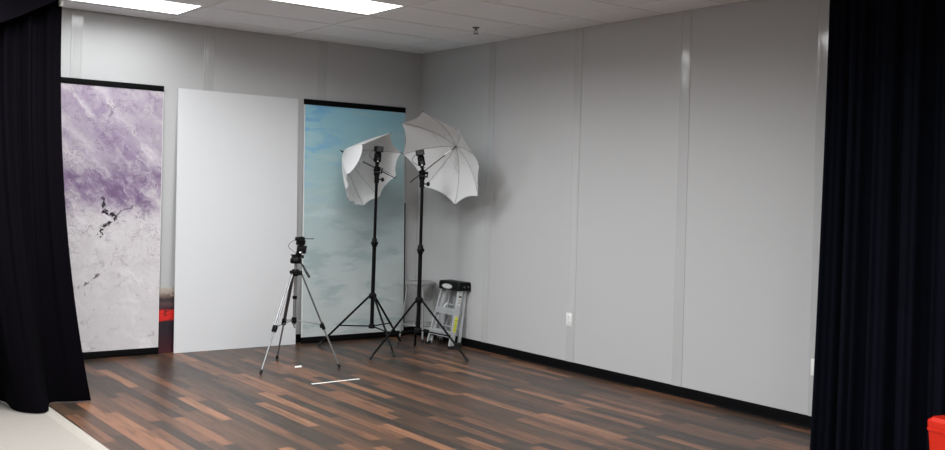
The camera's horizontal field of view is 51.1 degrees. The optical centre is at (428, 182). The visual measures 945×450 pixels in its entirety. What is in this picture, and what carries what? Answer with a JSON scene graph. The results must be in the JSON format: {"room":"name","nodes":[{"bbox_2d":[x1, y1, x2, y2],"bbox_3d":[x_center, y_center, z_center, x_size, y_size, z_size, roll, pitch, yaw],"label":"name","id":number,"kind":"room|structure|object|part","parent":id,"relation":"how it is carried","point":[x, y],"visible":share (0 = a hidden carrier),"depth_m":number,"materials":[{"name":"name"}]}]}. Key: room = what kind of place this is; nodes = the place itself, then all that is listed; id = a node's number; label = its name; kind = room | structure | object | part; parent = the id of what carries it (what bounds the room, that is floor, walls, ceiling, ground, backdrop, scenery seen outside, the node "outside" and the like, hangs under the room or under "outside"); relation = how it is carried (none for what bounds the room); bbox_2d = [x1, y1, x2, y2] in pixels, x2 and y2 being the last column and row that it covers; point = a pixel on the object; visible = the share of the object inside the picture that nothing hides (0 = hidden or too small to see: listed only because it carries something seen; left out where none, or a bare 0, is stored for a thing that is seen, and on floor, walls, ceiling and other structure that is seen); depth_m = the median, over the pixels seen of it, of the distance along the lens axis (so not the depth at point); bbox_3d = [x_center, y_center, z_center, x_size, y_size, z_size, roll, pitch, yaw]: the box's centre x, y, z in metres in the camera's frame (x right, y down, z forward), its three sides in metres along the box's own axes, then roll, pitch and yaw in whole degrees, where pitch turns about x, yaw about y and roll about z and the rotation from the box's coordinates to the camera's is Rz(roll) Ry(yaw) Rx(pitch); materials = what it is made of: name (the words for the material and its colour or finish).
{"room":"studio","nodes":[
{"label":"studio","id":0,"kind":"room"},
{"bbox_2d":[0,401,92,449],"bbox_3d":[-2.136,1.561,1.614,5.125,0.097,12.500,2,-1,-36],"label":"floor","id":1,"kind":"structure","parent":0,"point":[18,430],"depth_m":6.05,"materials":[{"name":"plastic"}]},
{"bbox_2d":[61,7,421,333],"bbox_3d":[-4.003,-0.020,8.025,9.740,3.250,0.120,2,-1,-36],"label":"wall","id":2,"kind":"structure","parent":0,"point":[115,47],"depth_m":9.50,"materials":[{"name":"grey paint"}]},
{"bbox_2d":[70,9,83,78],"bbox_3d":[-3.100,-0.027,8.598,0.100,2.970,0.004,2,-1,-36],"label":"trim","id":3,"kind":"structure","parent":2,"relation":"attached to","point":[77,15],"depth_m":8.61,"materials":[{"name":"grey plastic"}]},
{"bbox_2d":[203,26,214,90],"bbox_3d":[-2.105,0.009,9.316,0.100,2.970,0.004,2,-1,-36],"label":"trim","id":4,"kind":"structure","parent":2,"relation":"attached to","point":[209,46],"depth_m":9.32,"materials":[{"name":"grey plastic"}]},
{"bbox_2d":[317,41,327,100],"bbox_3d":[-1.109,0.045,10.034,0.100,2.970,0.004,2,-1,-36],"label":"trim","id":5,"kind":"structure","parent":2,"relation":"attached to","point":[323,45],"depth_m":10.04,"materials":[{"name":"grey plastic"}]},
{"bbox_2d":[295,326,412,342],"bbox_3d":[-4.008,1.465,7.958,9.500,0.080,0.016,2,-1,-36],"label":"baseboard","id":6,"kind":"structure","parent":2,"relation":"attached to","point":[298,336],"depth_m":10.66,"materials":[{"name":"black plastic"}]},
{"bbox_2d":[62,0,747,53],"bbox_3d":[-0.266,-1.553,2.919,9.740,0.164,12.740,2,-1,-36],"label":"ceiling","id":7,"kind":"structure","parent":0,"point":[420,27],"depth_m":8.57,"materials":[{"name":"tile"}]},
{"bbox_2d":[70,0,203,14],"bbox_3d":[-2.526,-1.535,8.175,1.194,0.070,0.584,2,-1,-36],"label":"ceiling light","id":8,"kind":"object","parent":7,"relation":"attached to","point":[162,6],"visible":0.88,"depth_m":8.34,"materials":[{"name":"white plastic"}]},
{"bbox_2d":[271,0,405,14],"bbox_3d":[-0.824,-1.485,7.898,1.194,0.070,0.584,2,-1,-36],"label":"ceiling light","id":9,"kind":"object","parent":7,"relation":"attached to","point":[365,7],"visible":0.87,"depth_m":8.06,"materials":[{"name":"white plastic"}]},
{"bbox_2d":[69,0,727,45],"bbox_3d":[-0.268,-1.490,2.919,9.500,0.029,12.500,2,-1,-36],"label":"grid","id":10,"kind":"object","parent":7,"relation":"attached to","point":[69,0],"visible":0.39,"depth_m":8.36,"materials":[{"name":"paint"}]},
{"bbox_3d":[3.122,-1.283,5.699,0.252,0.121,1.649,2,-1,-36],"label":"curtain rod","id":11,"kind":"object","parent":7,"relation":"hanging from","visible":0},
{"bbox_2d":[810,0,944,449],"bbox_3d":[3.052,0.236,5.667,1.626,2.915,0.148,1,-1,44],"label":"curtain","id":12,"kind":"object","parent":11,"relation":"hanging from","point":[879,377],"visible":0.98,"depth_m":5.96,"materials":[{"name":"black fabric"}]},
{"bbox_3d":[-3.183,-1.463,6.303,1.730,0.136,0.060,2,-1,-36],"label":"curtain rod","id":13,"kind":"object","parent":7,"relation":"hanging from","visible":0},
{"bbox_2d":[0,0,90,412],"bbox_3d":[-3.158,0.064,6.464,1.950,2.903,0.685,2,-1,-36],"label":"curtain","id":14,"kind":"object","parent":13,"relation":"hanging from","point":[42,361],"visible":1,"depth_m":6.68,"materials":[{"name":"black fabric"}]},
{"bbox_2d":[49,334,810,449],"bbox_3d":[1.746,1.700,4.413,4.300,0.100,12.500,2,-1,-36],"label":"floor","id":15,"kind":"structure","parent":0,"point":[425,396],"depth_m":7.12,"materials":[{"name":"laminate"}]},
{"bbox_2d":[45,407,108,449],"bbox_3d":[-0.026,1.589,3.134,0.075,0.014,12.500,2,-1,-36],"label":"trim","id":16,"kind":"structure","parent":15,"relation":"on","point":[80,434],"depth_m":6.14,"materials":[{"name":"white"}]},
{"bbox_2d":[61,77,163,358],"bbox_3d":[-2.939,0.320,8.664,1.226,2.445,0.018,2,-2,-36],"label":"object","id":17,"kind":"object","parent":15,"relation":"on","point":[112,132],"visible":0.53,"depth_m":8.77,"materials":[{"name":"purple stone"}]},
{"bbox_3d":[-2.923,-0.877,8.703,1.226,0.051,0.016,2,-2,-36],"label":"rail","id":18,"kind":"part","parent":17,"relation":"part of","materials":[{"name":"black metal"}]},
{"bbox_3d":[-2.955,1.511,8.627,1.224,0.061,0.015,2,-2,-36],"label":"rail","id":19,"kind":"part","parent":17,"relation":"part of","materials":[{"name":"black metal"}]},
{"bbox_3d":[-2.940,0.321,8.666,1.222,2.436,0.009,2,-2,-36],"label":"panel","id":20,"kind":"part","parent":17,"relation":"part of","materials":[{"name":"white"}]},
{"bbox_2d":[158,287,174,352],"bbox_3d":[-2.327,1.267,9.126,0.620,0.595,0.039,2,-1,-36],"label":"board","id":21,"kind":"object","parent":15,"relation":"on","point":[166,295],"visible":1,"depth_m":9.07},
{"bbox_2d":[173,88,297,352],"bbox_3d":[-1.816,0.364,9.458,1.253,2.438,0.111,2,-1,-36],"label":"board","id":22,"kind":"object","parent":15,"relation":"on","point":[237,154],"visible":1,"depth_m":9.42,"materials":[{"name":"white"}]},
{"bbox_2d":[259,254,340,373],"bbox_3d":[-1.233,1.109,8.608,0.751,0.973,0.650,2,-1,-36],"label":"camera tripod","id":23,"kind":"object","parent":15,"relation":"on","point":[295,259],"visible":1,"depth_m":8.55,"materials":[{"name":"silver plastic"}]},
{"bbox_3d":[-1.340,1.403,8.251,0.016,0.350,0.178,1,-1,29],"label":"leg","id":24,"kind":"part","parent":23,"relation":"part of","materials":[{"name":"silver metal"}]},
{"bbox_3d":[-1.323,1.408,8.841,0.016,0.349,0.163,2,-1,-28],"label":"leg","id":25,"kind":"part","parent":23,"relation":"part of","materials":[{"name":"silver metal"}]},
{"bbox_3d":[-1.236,1.010,8.421,0.031,0.456,0.228,1,-1,29],"label":"leg","id":26,"kind":"part","parent":23,"relation":"part of","materials":[{"name":"silver metal"}]},
{"bbox_3d":[-1.229,1.013,8.693,0.031,0.456,0.207,2,-1,-28],"label":"leg","id":27,"kind":"part","parent":23,"relation":"part of","materials":[{"name":"metal"}]},
{"bbox_2d":[288,236,312,254],"bbox_3d":[-1.100,0.545,8.556,0.225,0.160,0.101,2,0,0],"label":"camera","id":28,"kind":"object","parent":23,"relation":"on","point":[300,241],"visible":1,"depth_m":8.53,"materials":[{"name":"black plastic"}]},
{"bbox_3d":[-1.006,1.018,8.563,0.210,0.456,0.031,2,0,-1],"label":"leg","id":29,"kind":"part","parent":23,"relation":"part of","materials":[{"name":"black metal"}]},
{"bbox_3d":[-0.843,1.421,8.563,0.165,0.349,0.016,2,0,-1],"label":"leg","id":30,"kind":"part","parent":23,"relation":"part of","materials":[{"name":"silver metal"}]},
{"bbox_2d":[313,379,356,383],"bbox_3d":[-0.744,1.603,7.957,0.450,0.001,0.027,2,-1,-37],"label":"tape","id":31,"kind":"object","parent":15,"relation":"on","point":[349,379],"visible":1,"depth_m":7.95,"materials":[{"name":"white plastic"}]},
{"bbox_2d":[301,99,405,343],"bbox_3d":[-0.751,0.399,10.230,1.244,2.444,0.106,2,-1,-36],"label":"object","id":32,"kind":"object","parent":15,"relation":"on","point":[337,260],"visible":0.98,"depth_m":10.15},
{"bbox_3d":[-0.766,1.590,10.180,1.230,0.061,0.015,2,-3,-36],"label":"rail","id":33,"kind":"part","parent":32,"relation":"part of","materials":[{"name":"black metal"}]},
{"bbox_3d":[-0.746,-0.794,10.272,1.232,0.056,0.016,2,-3,-36],"label":"rail","id":34,"kind":"part","parent":32,"relation":"part of","materials":[{"name":"black metal"}]},
{"bbox_2d":[317,163,400,356],"bbox_3d":[-0.436,0.723,9.637,0.929,1.814,0.874,2,-1,-36],"label":"stand","id":35,"kind":"object","parent":15,"relation":"on","point":[374,243],"depth_m":9.69,"materials":[{"name":"black plastic"}]},
{"bbox_3d":[-0.825,1.355,9.705,0.500,0.510,0.021,2,0,2],"label":"leg","id":36,"kind":"part","parent":35,"relation":"part of","materials":[{"name":"black metal"}]},
{"bbox_2d":[340,133,401,206],"bbox_3d":[-0.532,-0.125,9.654,0.609,0.736,0.670,2,0,-12],"label":"umbrella","id":37,"kind":"object","parent":35,"relation":"attached to","point":[358,166],"visible":0.97,"depth_m":9.88,"materials":[{"name":"white fabric"}]},
{"bbox_2d":[369,146,383,163],"bbox_3d":[-0.510,-0.271,9.683,0.128,0.171,0.110,2,0,-16],"label":"camera flash","id":38,"kind":"object","parent":35,"relation":"on","point":[377,149],"visible":1,"depth_m":9.67,"materials":[{"name":"black plastic"}]},
{"bbox_3d":[-0.488,-0.089,9.705,0.103,0.194,0.098,2,-1,-36],"label":"umbrella bracket","id":39,"kind":"part","parent":35,"relation":"part of","materials":[{"name":"black metal"}]},
{"bbox_2d":[374,175,383,182],"bbox_3d":[-0.479,-0.034,9.703,0.088,0.085,0.083,2,-1,-36],"label":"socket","id":40,"kind":"object","parent":35,"relation":"attached to","point":[376,177],"depth_m":9.68,"materials":[{"name":"black plastic"}]},
{"bbox_3d":[-0.425,1.365,9.443,0.021,0.511,0.522,2,-1,-27],"label":"leg","id":41,"kind":"part","parent":35,"relation":"part of","materials":[{"name":"black metal"}]},
{"bbox_3d":[-0.410,1.370,9.941,0.021,0.511,0.519,1,-1,30],"label":"leg","id":42,"kind":"part","parent":35,"relation":"part of","materials":[{"name":"black metal"}]},
{"bbox_2d":[369,167,468,360],"bbox_3d":[-0.166,0.744,9.280,0.854,1.782,0.975,2,-1,-36],"label":"stand","id":43,"kind":"object","parent":15,"relation":"on","point":[418,299],"depth_m":9.33,"materials":[{"name":"black plastic"}]},
{"bbox_3d":[-0.320,1.360,9.183,0.511,0.523,0.021,2,-1,-36],"label":"leg","id":44,"kind":"part","parent":43,"relation":"part of","materials":[{"name":"black metal"}]},
{"bbox_2d":[412,149,424,166],"bbox_3d":[-0.088,-0.229,9.332,0.128,0.175,0.110,2,0,-4],"label":"camera flash","id":45,"kind":"object","parent":43,"relation":"on","point":[421,161],"visible":1,"depth_m":9.32,"materials":[{"name":"black plastic"}]},
{"bbox_3d":[-0.039,-0.046,9.347,0.110,0.194,0.078,2,0,17],"label":"umbrella bracket","id":46,"kind":"part","parent":43,"relation":"part of","materials":[{"name":"black metal"}]},
{"bbox_2d":[419,179,429,187],"bbox_3d":[-0.032,0.008,9.350,0.088,0.085,0.083,2,-1,-36],"label":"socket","id":47,"kind":"object","parent":43,"relation":"attached to","point":[422,183],"depth_m":9.34,"materials":[{"name":"black plastic"}]},
{"bbox_2d":[401,111,478,203],"bbox_3d":[0.106,-0.222,9.501,0.668,0.885,0.942,2,-1,-18],"label":"umbrella","id":48,"kind":"object","parent":43,"relation":"attached to","point":[451,166],"visible":0.98,"depth_m":9.71,"materials":[{"name":"white fabric"}]},
{"bbox_3d":[0.149,1.374,9.211,0.512,0.523,0.021,1,-1,29],"label":"leg","id":49,"kind":"part","parent":43,"relation":"part of","materials":[{"name":"black metal"}]},
{"bbox_2d":[399,280,438,342],"bbox_3d":[-0.088,1.337,10.303,0.382,0.614,0.382,1,-1,44],"label":"metal stool","id":50,"kind":"object","parent":15,"relation":"on","point":[407,282],"visible":0.76,"depth_m":10.25,"materials":[{"name":"grey metal"}]},
{"bbox_3d":[-0.256,1.346,10.271,0.091,0.571,0.021,2,0,-11],"label":"leg","id":51,"kind":"part","parent":50,"relation":"part of","materials":[{"name":"grey metal"}]},
{"bbox_3d":[-0.080,1.049,10.305,0.328,0.039,0.328,2,-1,-36],"label":"seat","id":52,"kind":"part","parent":50,"relation":"part of","materials":[{"name":"grey metal"}]},
{"bbox_3d":[-0.057,1.351,10.136,0.021,0.571,0.091,2,0,-11],"label":"leg","id":53,"kind":"part","parent":50,"relation":"part of","materials":[{"name":"grey metal"}]},
{"bbox_3d":[0.078,1.357,10.335,0.091,0.571,0.021,2,0,-11],"label":"leg","id":54,"kind":"part","parent":50,"relation":"part of","materials":[{"name":"grey metal"}]},
{"bbox_2d":[425,279,470,348],"bbox_3d":[0.216,1.326,10.008,0.294,0.649,0.422,2,-1,-36],"label":"step ladder","id":55,"kind":"object","parent":15,"relation":"on","point":[461,287],"visible":0.98,"depth_m":9.94,"materials":[{"name":"metal"}]},
{"bbox_3d":[0.088,1.345,10.114,0.206,0.598,0.039,2,0,-18],"label":"rail","id":56,"kind":"part","parent":55,"relation":"part of","materials":[{"name":"metal"}]},
{"bbox_3d":[0.187,1.344,10.151,0.144,0.562,0.031,2,0,-12],"label":"rail","id":57,"kind":"part","parent":55,"relation":"part of","materials":[{"name":"metal"}]},
{"bbox_3d":[0.276,1.348,9.853,0.039,0.598,0.206,1,-1,36],"label":"rail","id":58,"kind":"part","parent":55,"relation":"part of","materials":[{"name":"metal"}]},
{"bbox_3d":[0.342,1.347,9.935,0.031,0.562,0.144,1,-1,30],"label":"rail","id":59,"kind":"part","parent":55,"relation":"part of","materials":[{"name":"metal"}]},
{"bbox_2d":[927,415,944,449],"bbox_3d":[2.899,1.476,5.165,0.339,0.432,0.440,2,-1,-21],"label":"storage bin","id":60,"kind":"object","parent":15,"relation":"on","point":[936,424],"visible":1,"depth_m":5.25,"materials":[{"name":"red plastic"}]},
{"bbox_3d":[2.906,1.285,5.168,0.333,0.050,0.433,2,-1,-21],"label":"lid","id":61,"kind":"part","parent":60,"relation":"part of","materials":[{"name":"red plastic"}]},
{"bbox_2d":[414,0,818,414],"bbox_3d":[3.586,0.192,5.717,0.120,3.250,12.500,2,-1,-36],"label":"wall","id":62,"kind":"structure","parent":0,"point":[752,111],"depth_m":8.11,"materials":[{"name":"grey paint"}]},
{"bbox_2d":[481,42,495,342],"bbox_3d":[0.596,0.095,9.762,0.004,2.970,0.100,2,-1,-36],"label":"trim","id":63,"kind":"structure","parent":62,"relation":"attached to","point":[492,55],"depth_m":9.76,"materials":[{"name":"grey plastic"}]},
{"bbox_2d":[566,312,571,325],"bbox_3d":[1.254,1.220,8.790,0.008,0.116,0.072,2,-1,-36],"label":"wall outlet","id":64,"kind":"object","parent":62,"relation":"attached to","point":[568,315],"visible":1,"depth_m":8.79,"materials":[{"name":"white plastic"}]},
{"bbox_2d":[566,28,582,362],"bbox_3d":[1.301,0.108,8.785,0.004,2.970,0.100,2,-1,-36],"label":"trim","id":65,"kind":"structure","parent":62,"relation":"attached to","point":[574,194],"depth_m":8.78,"materials":[{"name":"grey plastic"}]},
{"bbox_2d":[413,327,810,427],"bbox_3d":[3.485,1.674,5.665,0.016,0.080,12.500,2,-1,-36],"label":"baseboard","id":66,"kind":"structure","parent":62,"relation":"attached to","point":[799,419],"depth_m":8.03,"materials":[{"name":"black plastic"}]},
{"bbox_2d":[672,10,691,386],"bbox_3d":[2.005,0.121,7.807,0.004,2.970,0.100,2,-1,-36],"label":"trim","id":67,"kind":"structure","parent":62,"relation":"attached to","point":[686,34],"depth_m":7.80,"materials":[{"name":"grey plastic"}]},
{"bbox_2d":[810,358,813,375],"bbox_3d":[2.673,1.278,6.818,0.008,0.116,0.072,2,-1,-36],"label":"wall outlet","id":68,"kind":"object","parent":62,"relation":"attached to","point":[812,360],"visible":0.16,"depth_m":6.83,"materials":[{"name":"white plastic"}]},
{"bbox_2d":[808,0,829,415],"bbox_3d":[2.709,0.135,6.829,0.004,2.970,0.100,2,-1,-36],"label":"trim","id":69,"kind":"structure","parent":62,"relation":"attached to","point":[823,17],"depth_m":6.84,"materials":[{"name":"grey plastic"}]}
]}

